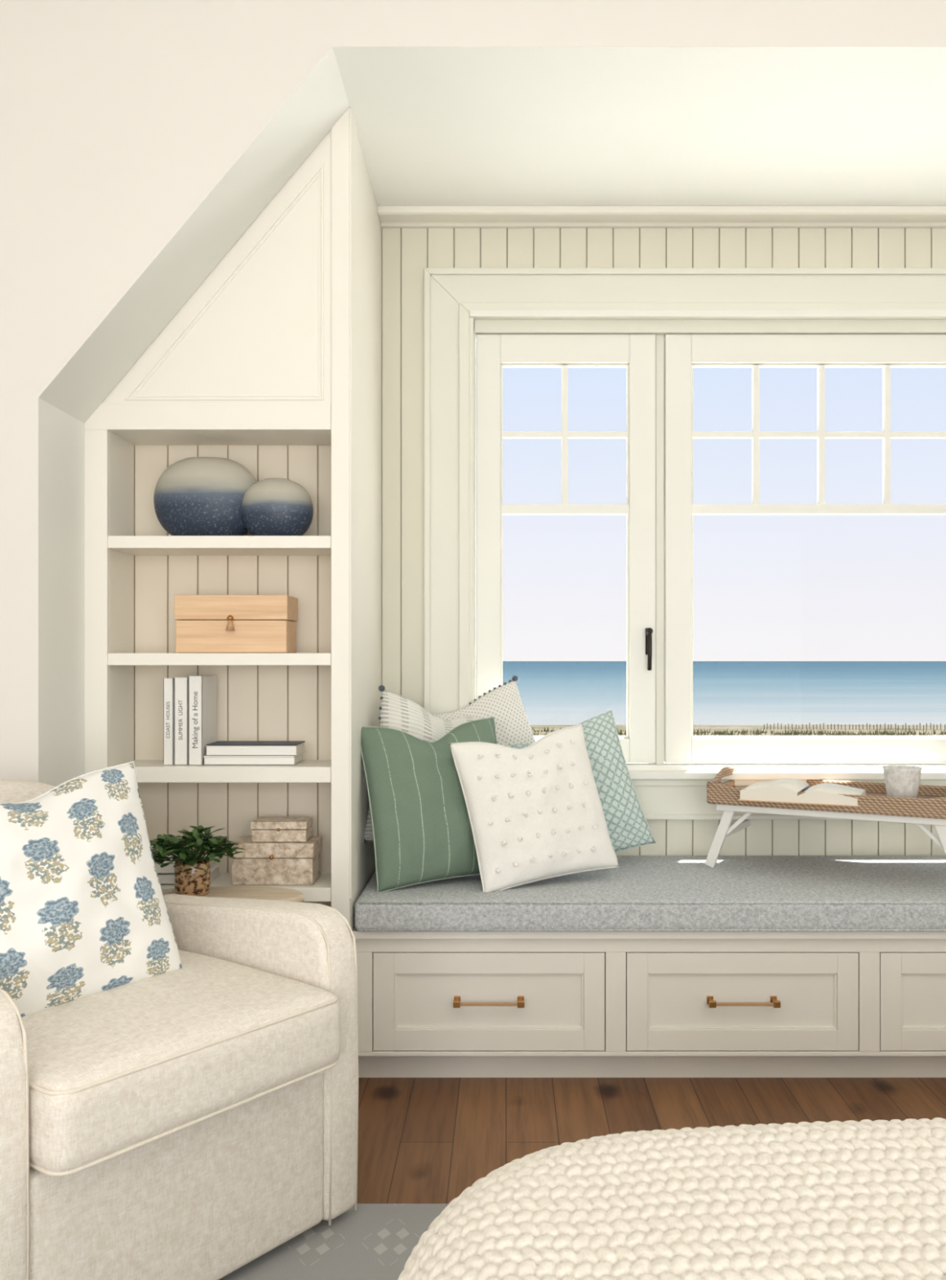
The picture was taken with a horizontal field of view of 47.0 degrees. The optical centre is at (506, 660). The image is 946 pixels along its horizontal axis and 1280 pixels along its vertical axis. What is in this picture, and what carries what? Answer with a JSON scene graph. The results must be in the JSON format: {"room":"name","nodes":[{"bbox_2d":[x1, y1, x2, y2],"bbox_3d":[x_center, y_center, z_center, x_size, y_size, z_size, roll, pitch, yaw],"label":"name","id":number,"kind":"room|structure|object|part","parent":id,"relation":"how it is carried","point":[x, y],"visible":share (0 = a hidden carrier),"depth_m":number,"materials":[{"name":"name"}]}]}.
{"room":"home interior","nodes":[
{"label":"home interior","id":0,"kind":"room"},
{"bbox_2d":[331,106,382,930],"bbox_3d":[-0.464,-0.163,3.525,0.057,2.785,0.950,0,0,0],"label":"wall","id":1,"kind":"structure","parent":0,"point":[356,227],"depth_m":3.12,"materials":[{"name":"paint"}]},
{"bbox_2d":[0,0,945,786],"bbox_3d":[0.500,-0.420,2.900,5.400,3.300,0.300,0,0,0],"label":"wall","id":2,"kind":"structure","parent":0,"point":[140,140],"depth_m":2.75,"materials":[{"name":"paint"}]},
{"bbox_2d":[357,1077,945,1204],"bbox_3d":[0.500,1.280,0.625,5.700,0.100,6.750,0,0,0],"label":"floor","id":3,"kind":"structure","parent":0,"point":[422,1140],"depth_m":2.97,"materials":[{"name":"brown wood"}]},
{"bbox_2d":[84,128,331,906],"bbox_3d":[-0.849,-0.172,3.176,0.712,2.805,0.252,0,0,0],"label":"built-in bookcase","id":4,"kind":"object","parent":3,"relation":"on","point":[241,373],"visible":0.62,"depth_m":3.05,"materials":[{"name":"paint"}]},
{"bbox_2d":[154,854,220,884],"bbox_3d":[-0.960,0.608,3.160,0.220,0.061,0.140,0,0,0],"label":"books","id":5,"kind":"object","parent":4,"relation":"on","point":[166,875],"visible":0.21,"depth_m":3.09,"materials":[{"name":"paper"}]},
{"bbox_2d":[163,675,216,764],"bbox_3d":[-0.923,0.172,3.177,0.111,0.254,0.156,0,0,0],"label":"books","id":6,"kind":"object","parent":4,"relation":"on","point":[189,703],"visible":1,"depth_m":3.10,"materials":[{"name":"paper"}]},
{"bbox_2d":[153,457,256,535],"bbox_3d":[-0.872,-0.469,3.168,0.308,0.235,0.176,0,0,0],"label":"vase","id":7,"kind":"object","parent":4,"relation":"on","point":[193,495],"visible":0.84,"depth_m":3.10,"materials":[{"name":"ceramic"}]},
{"bbox_3d":[-0.849,0.254,3.061,0.712,1.952,0.020,0,0,0],"label":"frame","id":8,"kind":"part","parent":4,"relation":"part of","materials":[{"name":"paint"}]},
{"bbox_3d":[-0.794,-1.067,3.053,0.562,0.670,0.005,0,0,0],"label":"gable panel moulding","id":9,"kind":"part","parent":4,"relation":"part of","materials":[{"name":"paint"}]},
{"bbox_2d":[174,595,297,653],"bbox_3d":[-0.782,-0.104,3.151,0.322,0.165,0.175,0,0,0],"label":"box","id":10,"kind":"object","parent":4,"relation":"on","point":[206,624],"visible":0.99,"depth_m":3.08,"materials":[{"name":"brown wood"}]},
{"bbox_2d":[203,741,305,764],"bbox_3d":[-0.732,0.270,3.170,0.266,0.058,0.140,0,0,0],"label":"book stack","id":11,"kind":"object","parent":4,"relation":"in","point":[218,753],"visible":1,"depth_m":3.10,"materials":[{"name":"paper"}]},
{"bbox_2d":[231,835,322,884],"bbox_3d":[-0.665,0.580,3.150,0.236,0.118,0.156,0,0,0],"label":"box","id":12,"kind":"object","parent":4,"relation":"on","point":[260,863],"visible":0.91,"depth_m":3.08,"materials":[{"name":"beige stone"}]},
{"bbox_2d":[250,817,313,841],"bbox_3d":[-0.650,0.490,3.151,0.160,0.058,0.112,0,0,0],"label":"box","id":13,"kind":"object","parent":12,"relation":"on","point":[264,828],"visible":1,"depth_m":3.10,"materials":[{"name":"beige stone"}]},
{"bbox_2d":[240,478,313,535],"bbox_3d":[-0.662,-0.437,3.138,0.208,0.171,0.150,0,0,0],"label":"vase","id":14,"kind":"object","parent":4,"relation":"on","point":[269,506],"visible":0.92,"depth_m":3.08,"materials":[{"name":"ceramic"}]},
{"bbox_2d":[162,886,304,902],"bbox_3d":[-0.740,0.930,2.925,0.390,0.600,0.216,0,0,0],"label":"side table","id":15,"kind":"object","parent":3,"relation":"on","point":[241,892],"visible":0.23,"depth_m":2.94,"materials":[{"name":"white wood"}]},
{"bbox_2d":[150,825,244,896],"bbox_3d":[-0.842,0.539,2.923,0.275,0.181,0.214,0,0,0],"label":"potted plant","id":16,"kind":"object","parent":15,"relation":"on","point":[192,871],"visible":0.95,"depth_m":2.89,"materials":[{"name":"green plant"}]},
{"bbox_2d":[219,1204,448,1279],"bbox_3d":[0.250,1.225,0.770,4.300,0.010,3.340,0,0,0],"label":"area rug","id":17,"kind":"object","parent":3,"relation":"on","point":[371,1242],"visible":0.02,"depth_m":2.25,"materials":[{"name":"grey fabric"}]},
{"bbox_2d":[0,779,358,1279],"bbox_3d":[-0.882,0.740,2.272,0.894,0.930,0.860,0,0,37],"label":"upholstered armchair","id":18,"kind":"object","parent":17,"relation":"on","point":[193,1121],"visible":0.76,"depth_m":2.05,"materials":[{"name":"beige fabric"}]},
{"bbox_3d":[-1.099,0.877,1.961,0.742,0.656,0.084,0,0,37],"label":"arm welt","id":19,"kind":"part","parent":18,"relation":"part of","materials":[{"name":"beige fabric"}]},
{"bbox_3d":[-1.113,0.876,1.972,0.784,0.657,0.102,0,0,37],"label":"arm","id":20,"kind":"part","parent":18,"relation":"part of","materials":[{"name":"beige fabric"}]},
{"bbox_2d":[0,760,182,1017],"bbox_3d":[-0.927,0.470,2.166,0.228,0.493,0.561,0,0,33],"label":"floral pillow","id":21,"kind":"object","parent":18,"relation":"on","point":[83,910],"visible":0.91,"depth_m":2.15,"materials":[{"name":"white fabric"}]},
{"bbox_2d":[22,950,342,1171],"bbox_3d":[-0.790,0.754,2.204,0.664,0.188,0.657,0,0,37],"label":"seat cushion","id":22,"kind":"object","parent":18,"relation":"on","point":[111,1073],"depth_m":2.00,"materials":[{"name":"beige fabric"}]},
{"bbox_3d":[-0.658,0.876,2.578,0.784,0.657,0.102,0,0,37],"label":"arm","id":23,"kind":"part","parent":18,"relation":"part of","materials":[{"name":"beige fabric"}]},
{"bbox_2d":[397,1117,945,1279],"bbox_3d":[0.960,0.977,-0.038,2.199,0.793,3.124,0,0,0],"label":"ottoman","id":24,"kind":"object","parent":17,"relation":"on","point":[865,1199],"visible":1,"depth_m":1.20,"materials":[{"name":"white fabric"}]},
{"bbox_2d":[352,928,945,1077],"bbox_3d":[1.123,1.002,3.465,3.126,0.455,0.730,0,0,0],"label":"bench","id":25,"kind":"object","parent":3,"relation":"on","point":[431,1004],"visible":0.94,"depth_m":3.13,"materials":[{"name":"paint"}]},
{"bbox_3d":[-0.050,0.984,3.123,0.204,0.024,0.046,0,0,0],"label":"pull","id":26,"kind":"part","parent":25,"relation":"part of","materials":[{"name":"gold metal"}]},
{"bbox_3d":[-0.050,0.986,3.143,0.668,0.282,0.022,0,0,0],"label":"drawer","id":27,"kind":"part","parent":25,"relation":"part of","materials":[{"name":"paint"}]},
{"bbox_2d":[354,855,945,931],"bbox_3d":[1.125,0.729,3.455,3.115,0.088,0.740,0,0,0],"label":"seat cushion","id":28,"kind":"object","parent":25,"relation":"on","point":[646,893],"visible":0.81,"depth_m":3.13,"materials":[{"name":"grey fabric"}]},
{"bbox_2d":[364,684,479,844],"bbox_3d":[-0.236,0.379,3.572,0.586,0.597,0.172,0,0,-31],"label":"woven pillow","id":29,"kind":"object","parent":28,"relation":"on","point":[397,712],"visible":0.2,"depth_m":3.53,"materials":[{"name":"white fabric"}]},
{"bbox_2d":[360,716,497,892],"bbox_3d":[-0.208,0.436,3.373,0.482,0.504,0.222,0,0,-37],"label":"striped pillow","id":30,"kind":"object","parent":28,"relation":"on","point":[422,829],"visible":0.69,"depth_m":3.27,"materials":[{"name":"green fabric"}]},
{"bbox_2d":[433,675,535,745],"bbox_3d":[-0.090,0.369,3.740,0.602,0.632,0.135,0,0,2],"label":"woven pillow","id":31,"kind":"object","parent":28,"relation":"on","point":[504,703],"visible":0.22,"depth_m":3.73,"materials":[{"name":"beige fabric"}]},
{"bbox_2d":[448,724,619,892],"bbox_3d":[0.095,0.452,3.365,0.511,0.488,0.237,0,0,-27],"label":"pillow","id":32,"kind":"object","parent":28,"relation":"on","point":[535,812],"visible":1,"depth_m":3.31,"materials":[{"name":"fabric"}]},
{"bbox_2d":[503,709,655,853],"bbox_3d":[0.200,0.458,3.665,0.590,0.578,0.188,0,0,-4],"label":"print pillow","id":33,"kind":"object","parent":28,"relation":"on","point":[628,828],"visible":0.39,"depth_m":3.62,"materials":[{"name":"teal fabric"}]},
{"bbox_2d":[704,765,945,867],"bbox_3d":[1.098,0.525,3.555,0.814,0.321,0.407,0,0,29],"label":"tray","id":34,"kind":"object","parent":28,"relation":"on","point":[929,807],"visible":0.7,"depth_m":3.44,"materials":[{"name":"brown wicker"}]},
{"bbox_2d":[737,778,866,806],"bbox_3d":[0.965,0.423,3.520,0.370,0.050,0.260,0,0,24],"label":"open book","id":35,"kind":"object","parent":34,"relation":"on","point":[784,790],"visible":0.95,"depth_m":3.44,"materials":[{"name":"paper"}]},
{"bbox_2d":[882,764,921,798],"bbox_3d":[1.255,0.393,3.440,0.117,0.111,0.117,0,0,0],"label":"cup","id":36,"kind":"object","parent":34,"relation":"on","point":[900,781],"visible":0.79,"depth_m":3.40,"materials":[{"name":"grey ceramic"}]},
{"bbox_3d":[0.682,0.986,3.143,0.668,0.282,0.022,0,0,0],"label":"drawer","id":37,"kind":"part","parent":25,"relation":"part of","materials":[{"name":"paint"}]},
{"bbox_3d":[0.682,0.984,3.123,0.204,0.024,0.046,0,0,0],"label":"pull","id":38,"kind":"part","parent":25,"relation":"part of","materials":[{"name":"gold metal"}]},
{"bbox_3d":[1.415,0.986,3.143,0.668,0.282,0.022,0,0,0],"label":"drawer","id":39,"kind":"part","parent":25,"relation":"part of","materials":[{"name":"paint"}]},
{"bbox_2d":[382,227,945,855],"bbox_3d":[1.123,-0.163,3.915,3.126,2.785,0.170,0,0,0],"label":"wall","id":40,"kind":"structure","parent":0,"point":[406,251],"depth_m":3.83,"materials":[{"name":"paint"}]},
{"bbox_2d":[377,205,945,227],"bbox_3d":[1.123,-1.540,3.770,3.126,0.030,0.120,0,0,0],"label":"crown molding","id":41,"kind":"structure","parent":40,"relation":"attached to","point":[390,216],"depth_m":3.74,"materials":[{"name":"paint"}]},
{"bbox_2d":[423,267,945,715],"bbox_3d":[1.123,-0.493,3.822,2.822,1.766,0.075,0,0,0],"label":"window frame","id":42,"kind":"structure","parent":40,"relation":"attached to","point":[454,297],"depth_m":3.81,"materials":[{"name":"paint"}]},
{"bbox_2d":[473,319,945,770],"bbox_3d":[1.123,-0.405,3.884,2.506,1.610,0.172,0,0,0],"label":"window","id":43,"kind":"structure","parent":40,"relation":"in","point":[660,328],"depth_m":3.85,"materials":[{"name":"paint"}]},
{"bbox_3d":[0.212,-0.396,3.869,0.636,1.520,0.047,0,0,0],"label":"sash","id":44,"kind":"part","parent":43,"relation":"part of","materials":[{"name":"white wood"}]},
{"bbox_3d":[0.504,-0.040,3.822,0.023,0.151,0.048,0,0,0],"label":"handle","id":45,"kind":"part","parent":43,"relation":"part of","materials":[{"name":"black metal"}]},
{"bbox_3d":[1.123,-0.396,3.869,1.116,1.520,0.047,0,0,0],"label":"sash","id":46,"kind":"part","parent":43,"relation":"part of","materials":[{"name":"white wood"}]},
{"bbox_2d":[628,770,945,819],"bbox_3d":[1.123,0.473,3.808,2.866,0.170,0.065,0,0,0],"label":"window sill","id":47,"kind":"structure","parent":40,"relation":"attached to","point":[661,794],"depth_m":3.80,"materials":[{"name":"paint"}]},
{"label":"outside","id":48,"kind":"structure","parent":0,"visible":0},
{"bbox_2d":[502,661,945,725],"bbox_3d":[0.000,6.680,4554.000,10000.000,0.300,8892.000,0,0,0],"label":"ocean","id":49,"kind":"object","parent":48,"point":[726,693],"visible":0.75,"depth_m":231.83,"materials":[{"name":"liquid"}]},
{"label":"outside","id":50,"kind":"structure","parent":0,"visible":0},
{"bbox_2d":[529,724,945,735],"bbox_3d":[20.000,6.421,69.000,260.000,0.546,78.000,0,0,0],"label":"beach","id":51,"kind":"structure","parent":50,"point":[623,727],"depth_m":102.32},
{"bbox_2d":[531,726,945,735],"bbox_3d":[12.512,6.130,87.026,125.248,0.600,22.041,0,0,0],"label":"dune grass","id":52,"kind":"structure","parent":51,"relation":"on","point":[797,732],"depth_m":93.30,"materials":[{"name":"green plant"}]},
{"bbox_2d":[764,722,945,729],"bbox_3d":[32.432,6.113,101.025,16.896,0.634,0.050,0,0,0],"label":"fence","id":53,"kind":"object","parent":51,"relation":"on","point":[809,722],"visible":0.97,"depth_m":101.01,"materials":[{"name":"brown wood"}]}
]}

